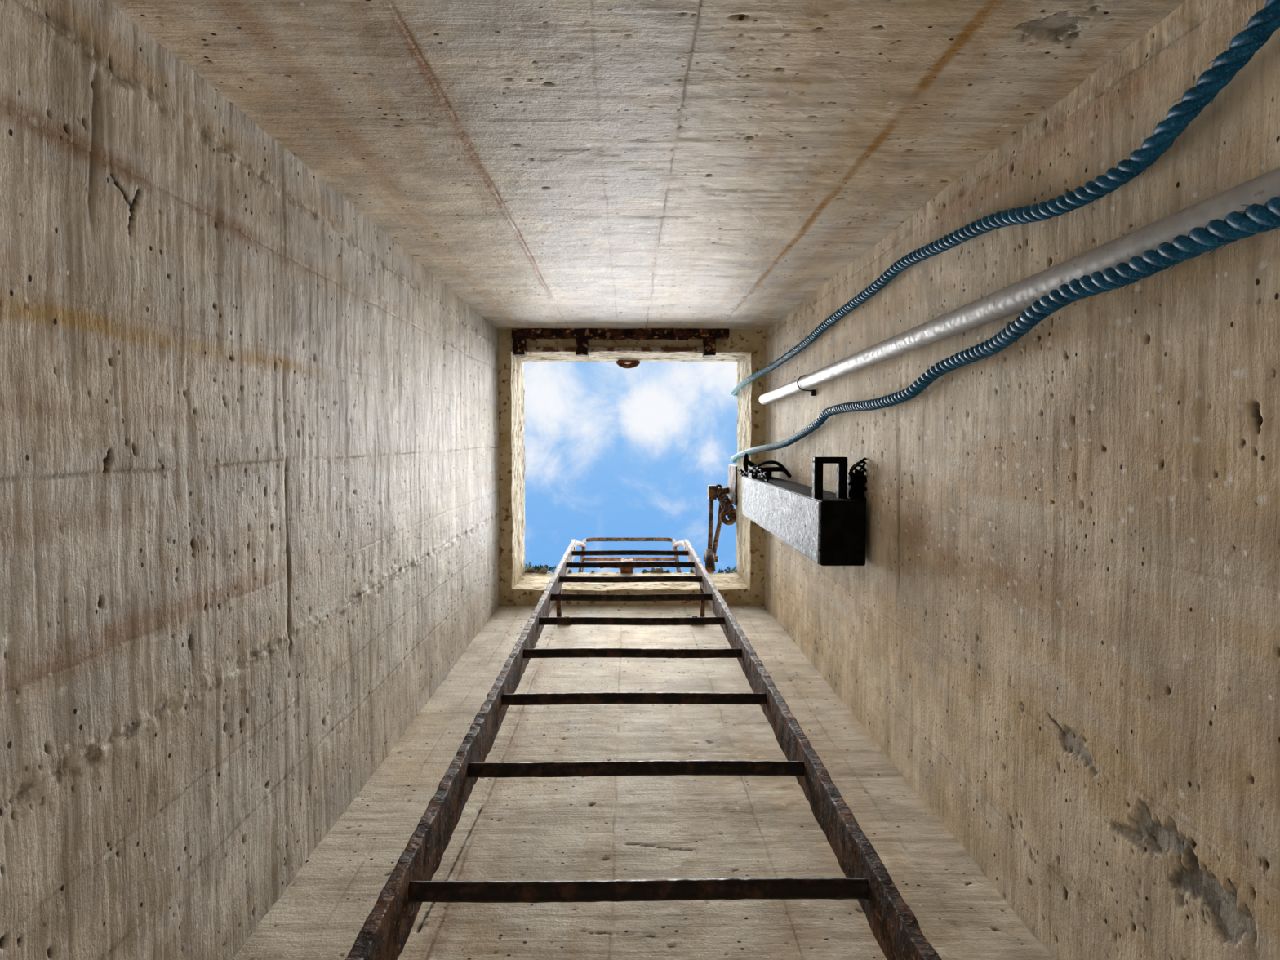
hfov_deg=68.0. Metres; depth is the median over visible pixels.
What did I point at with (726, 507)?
support
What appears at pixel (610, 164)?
wall
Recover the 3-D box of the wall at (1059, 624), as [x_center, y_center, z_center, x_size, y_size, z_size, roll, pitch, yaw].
[0.491,0.055,0.910,0.144,4.200,0.893,0,-87,-1]
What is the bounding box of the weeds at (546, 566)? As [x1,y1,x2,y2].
[535,564,555,573]
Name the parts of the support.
head plate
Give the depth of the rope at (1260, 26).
0.81 m
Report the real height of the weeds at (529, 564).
0.053 m
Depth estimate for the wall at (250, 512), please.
0.88 m
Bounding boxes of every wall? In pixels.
[0,0,500,959]
[108,0,1186,330]
[232,604,1054,959]
[763,0,1279,959]
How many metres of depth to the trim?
3.02 m
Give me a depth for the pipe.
0.91 m
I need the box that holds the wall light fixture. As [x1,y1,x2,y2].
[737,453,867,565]
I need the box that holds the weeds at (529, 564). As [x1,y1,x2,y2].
[525,561,543,572]
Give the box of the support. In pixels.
[703,464,737,572]
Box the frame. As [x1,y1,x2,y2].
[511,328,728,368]
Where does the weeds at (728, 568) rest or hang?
on the rubble
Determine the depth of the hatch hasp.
3.43 m
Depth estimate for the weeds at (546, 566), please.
3.41 m
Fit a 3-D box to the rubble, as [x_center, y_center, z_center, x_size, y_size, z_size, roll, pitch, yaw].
[-0.030,0.336,3.402,0.775,0.032,0.050,0,-87,-1]
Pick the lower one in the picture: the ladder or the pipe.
the ladder
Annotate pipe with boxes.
[759,166,1279,404]
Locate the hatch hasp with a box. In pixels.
[600,558,653,573]
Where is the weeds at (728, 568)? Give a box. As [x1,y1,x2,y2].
[718,566,736,573]
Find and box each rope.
[730,0,1279,396]
[730,196,1279,462]
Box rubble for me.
[524,567,736,573]
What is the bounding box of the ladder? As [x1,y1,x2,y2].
[344,537,938,959]
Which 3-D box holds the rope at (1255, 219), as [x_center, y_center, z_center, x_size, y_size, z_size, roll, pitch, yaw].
[0.568,0.038,1.565,0.626,3.712,0.200,33,-88,-2]
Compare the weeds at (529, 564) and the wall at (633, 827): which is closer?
the wall at (633, 827)
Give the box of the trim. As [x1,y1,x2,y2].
[497,329,765,605]

